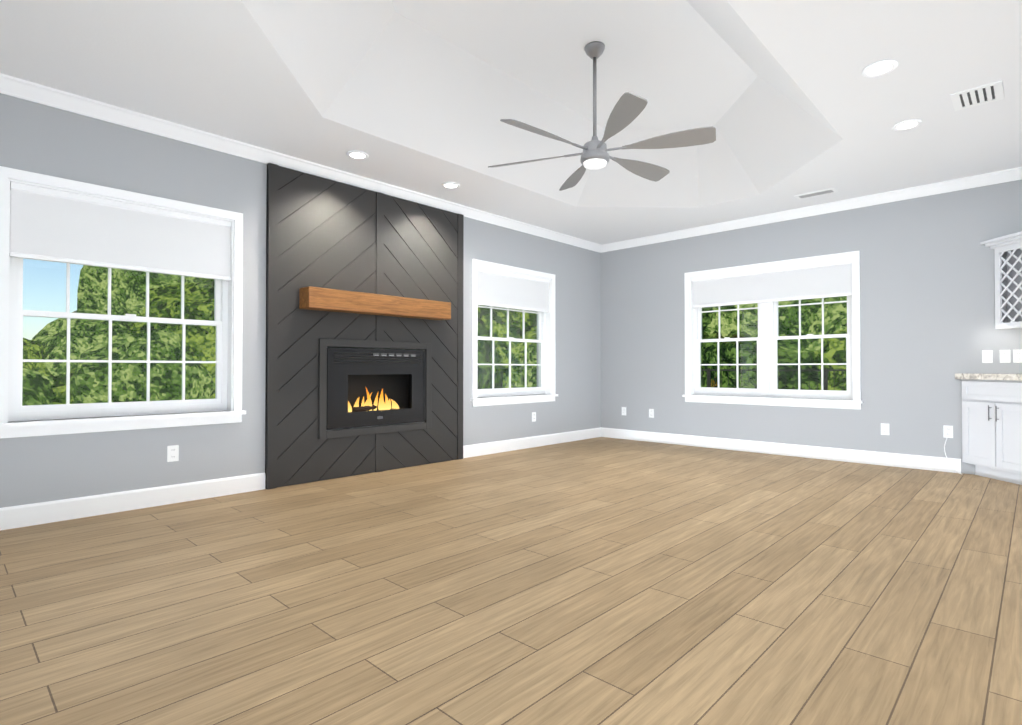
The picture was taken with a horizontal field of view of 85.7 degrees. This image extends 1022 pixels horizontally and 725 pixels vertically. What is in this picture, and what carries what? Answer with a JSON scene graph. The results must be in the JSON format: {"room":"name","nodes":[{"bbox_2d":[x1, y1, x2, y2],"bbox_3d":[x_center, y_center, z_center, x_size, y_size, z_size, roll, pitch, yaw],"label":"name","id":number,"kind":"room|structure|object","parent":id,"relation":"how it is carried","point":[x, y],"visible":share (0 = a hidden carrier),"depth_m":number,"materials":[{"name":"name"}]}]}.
{"room":"living room","nodes":[
{"label":"living room","id":0,"kind":"room"},
{"bbox_2d":[0,93,600,507],"bbox_3d":[-1.665,-0.354,5.007,0.250,2.870,8.800,-1,-1,44],"label":"wall","id":1,"kind":"structure","parent":0,"point":[45,140],"depth_m":4.19,"materials":[{"name":"grey paint"}]},
{"bbox_2d":[0,166,245,438],"bbox_3d":[-2.675,-0.357,3.877,0.250,1.644,1.474,-1,-1,44],"label":"window","id":2,"kind":"structure","parent":1,"relation":"in","point":[53,219],"depth_m":3.78,"materials":[{"name":"white wood"}]},
{"bbox_2d":[167,445,178,461],"bbox_3d":[-2.449,0.659,3.987,0.007,0.116,0.072,-1,-1,44],"label":"electrical outlet","id":3,"kind":"object","parent":1,"relation":"attached to","point":[172,453],"visible":1,"depth_m":3.98,"materials":[{"name":"white plastic"}]},
{"bbox_2d":[0,427,600,529],"bbox_3d":[-1.569,0.963,4.900,0.016,0.133,8.300,-1,-1,44],"label":"baseboard","id":4,"kind":"structure","parent":1,"relation":"attached to","point":[18,516],"depth_m":3.92,"materials":[{"name":"white wood"}]},
{"bbox_2d":[0,73,603,252],"bbox_3d":[-1.550,-1.663,4.912,0.070,0.095,8.300,-1,-1,44],"label":"crown molding","id":5,"kind":"structure","parent":1,"relation":"attached to","point":[41,94],"depth_m":4.27,"materials":[{"name":"white wood"}]},
{"bbox_2d":[471,259,557,406],"bbox_3d":[0.012,-0.325,6.689,0.250,1.644,1.480,-1,-1,44],"label":"window","id":6,"kind":"structure","parent":1,"relation":"in","point":[503,286],"depth_m":6.71,"materials":[{"name":"white wood"}]},
{"bbox_2d":[532,412,535,421],"bbox_3d":[0.286,0.677,6.851,0.007,0.116,0.072,-1,-1,44],"label":"electrical outlet","id":7,"kind":"object","parent":1,"relation":"attached to","point":[533,416],"visible":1,"depth_m":6.84,"materials":[{"name":"white plastic"}]},
{"bbox_2d":[0,437,1021,724],"bbox_3d":[1.210,1.059,2.245,8.200,0.120,8.800,-1,-1,44],"label":"floor","id":8,"kind":"structure","parent":0,"point":[604,581],"depth_m":2.32,"materials":[{"name":"brown wood"}]},
{"bbox_2d":[265,163,463,489],"bbox_3d":[-1.272,-0.289,5.232,0.427,2.641,2.090,-1,-1,44],"label":"fireplace","id":9,"kind":"object","parent":8,"relation":"on","point":[347,265],"visible":1,"depth_m":5.03,"materials":[{"name":"black wood"}]},
{"bbox_2d":[955,231,1021,484],"bbox_3d":[4.468,-0.045,4.275,0.597,2.134,1.793,0,-1,-1],"label":"cabinets","id":10,"kind":"object","parent":8,"relation":"on","point":[992,426],"visible":1,"depth_m":4.81,"materials":[{"name":"white wood"}]},
{"bbox_2d":[955,373,1021,380],"bbox_3d":[4.333,0.067,4.126,1.680,0.154,1.269,-1,-1,44],"label":"countertop","id":11,"kind":"structure","parent":10,"relation":"on","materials":[{"name":"stone"}]},
{"bbox_2d":[0,0,1021,244],"bbox_3d":[1.210,-2.044,2.280,8.200,0.605,8.800,-1,-1,44],"label":"ceiling","id":12,"kind":"structure","parent":0,"point":[786,100],"depth_m":3.95,"materials":[{"name":"white paint"}]},
{"bbox_2d":[346,150,368,159],"bbox_3d":[-1.265,-1.708,4.536,0.180,0.011,0.180,-1,-1,44],"label":"recessed light","id":13,"kind":"object","parent":12,"relation":"in","point":[357,155],"visible":0.98,"depth_m":4.53,"materials":[{"name":"white plastic"}]},
{"bbox_2d":[441,182,459,188],"bbox_3d":[-0.578,-1.699,5.284,0.180,0.011,0.180,-1,-1,44],"label":"recessed light","id":14,"kind":"object","parent":12,"relation":"in","point":[451,185],"visible":1,"depth_m":5.28,"materials":[{"name":"white plastic"}]},
{"bbox_2d":[488,41,715,190],"bbox_3d":[0.617,-1.879,4.055,1.586,0.893,1.669,-1,-1,44],"label":"fan","id":15,"kind":"object","parent":12,"relation":"hanging from","point":[628,108],"visible":1,"depth_m":3.93,"materials":[{"name":"grey metal"}]},
{"bbox_2d":[794,188,837,199],"bbox_3d":[3.072,-1.699,5.545,0.360,0.007,0.160,-1,-1,44],"label":"ceiling vent","id":16,"kind":"object","parent":12,"relation":"in","point":[817,193],"visible":0.94,"depth_m":5.53,"materials":[{"name":"white metal"}]},
{"bbox_2d":[861,60,897,76],"bbox_3d":[2.164,-1.723,3.232,0.180,0.011,0.180,-1,-1,44],"label":"recessed light","id":17,"kind":"object","parent":12,"relation":"in","point":[880,68],"visible":1,"depth_m":3.22,"materials":[{"name":"white plastic"}]},
{"bbox_2d":[892,119,921,130],"bbox_3d":[2.861,-1.714,3.977,0.180,0.011,0.180,-1,-1,44],"label":"recessed light","id":18,"kind":"object","parent":12,"relation":"in","point":[906,124],"visible":1,"depth_m":3.96,"materials":[{"name":"white plastic"}]},
{"bbox_2d":[950,80,1003,110],"bbox_3d":[3.019,-1.722,3.563,0.250,0.007,0.300,-1,-1,44],"label":"ceiling vent","id":19,"kind":"object","parent":12,"relation":"in","point":[979,95],"visible":1,"depth_m":3.56,"materials":[{"name":"white metal"}]},
{"bbox_2d":[601,180,1021,474],"bbox_3d":[3.186,-0.340,6.285,5.000,2.870,0.250,-1,-1,44],"label":"wall","id":20,"kind":"structure","parent":0,"point":[928,330],"depth_m":5.63,"materials":[{"name":"grey paint"}]},
{"bbox_2d":[622,407,625,415],"bbox_3d":[1.567,0.676,7.641,0.072,0.116,0.007,-1,-1,44],"label":"electrical outlet","id":21,"kind":"object","parent":20,"relation":"attached to","point":[623,410],"visible":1,"depth_m":7.63,"materials":[{"name":"white plastic"}]},
{"bbox_2d":[649,409,653,417],"bbox_3d":[1.875,0.678,7.347,0.072,0.116,0.007,-1,-1,44],"label":"electrical outlet","id":22,"kind":"object","parent":20,"relation":"attached to","point":[651,413],"visible":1,"depth_m":7.34,"materials":[{"name":"white plastic"}]},
{"bbox_2d":[682,251,862,409],"bbox_3d":[2.974,-0.328,6.418,1.962,1.644,0.250,-1,-1,44],"label":"window","id":23,"kind":"structure","parent":20,"relation":"in","point":[767,286],"depth_m":6.37,"materials":[{"name":"white wood"}]},
{"bbox_2d":[601,427,960,472],"bbox_3d":[2.738,0.982,6.513,4.016,0.133,0.016,-1,-1,44],"label":"baseboard","id":24,"kind":"structure","parent":20,"relation":"attached to","point":[933,463],"depth_m":6.08,"materials":[{"name":"white wood"}]},
{"bbox_2d":[604,167,1021,251],"bbox_3d":[3.032,-1.648,6.226,4.721,0.095,0.070,-1,-1,44],"label":"crown molding","id":25,"kind":"structure","parent":20,"relation":"attached to","point":[1013,174],"depth_m":5.82,"materials":[{"name":"white wood"}]},
{"bbox_2d":[881,423,888,434],"bbox_3d":[3.766,0.672,5.541,0.072,0.116,0.007,-1,-1,44],"label":"electrical outlet","id":26,"kind":"object","parent":20,"relation":"attached to","point":[884,428],"visible":1,"depth_m":5.54,"materials":[{"name":"white plastic"}]},
{"bbox_2d":[943,425,952,437],"bbox_3d":[4.127,0.653,5.196,0.072,0.116,0.007,-1,-1,44],"label":"electrical outlet","id":27,"kind":"object","parent":20,"relation":"attached to","point":[948,429],"visible":1,"depth_m":5.20,"materials":[{"name":"white plastic"}]},
{"bbox_2d":[944,434,960,473],"bbox_3d":[4.120,0.850,5.130,0.138,0.358,0.093,-1,-1,44],"label":"cord","id":28,"kind":"object","parent":27,"relation":"attached to","point":[946,456],"visible":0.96,"depth_m":5.18,"materials":[{"name":"white plastic"}]},
{"bbox_2d":[982,350,992,362],"bbox_3d":[4.333,-0.054,5.007,0.072,0.116,0.008,-1,-1,44],"label":"electrical outlet","id":29,"kind":"object","parent":20,"relation":"attached to","point":[987,356],"visible":1,"depth_m":5.00,"materials":[{"name":"white plastic"}]},
{"bbox_2d":[1000,350,1010,362],"bbox_3d":[4.420,-0.055,4.924,0.072,0.116,0.007,-1,-1,44],"label":"electrical outlet","id":30,"kind":"object","parent":20,"relation":"attached to","point":[1005,357],"visible":1,"depth_m":4.92,"materials":[{"name":"white plastic"}]},
{"bbox_2d":[1013,350,1021,362],"bbox_3d":[4.485,-0.056,4.862,0.072,0.116,0.007,-1,-1,44],"label":"electrical outlet","id":31,"kind":"object","parent":20,"relation":"attached to","point":[1017,356],"visible":1,"depth_m":4.87,"materials":[{"name":"white plastic"}]},
{"label":"outside","id":32,"kind":"structure","parent":0,"visible":0},
{"bbox_2d":[22,265,846,405],"bbox_3d":[0.967,-2.061,22.081,100.000,11.421,100.000,-1,-1,44],"label":"trees","id":33,"kind":"object","parent":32,"point":[132,395],"depth_m":11.55,"materials":[{"name":"green plant"}]}
]}

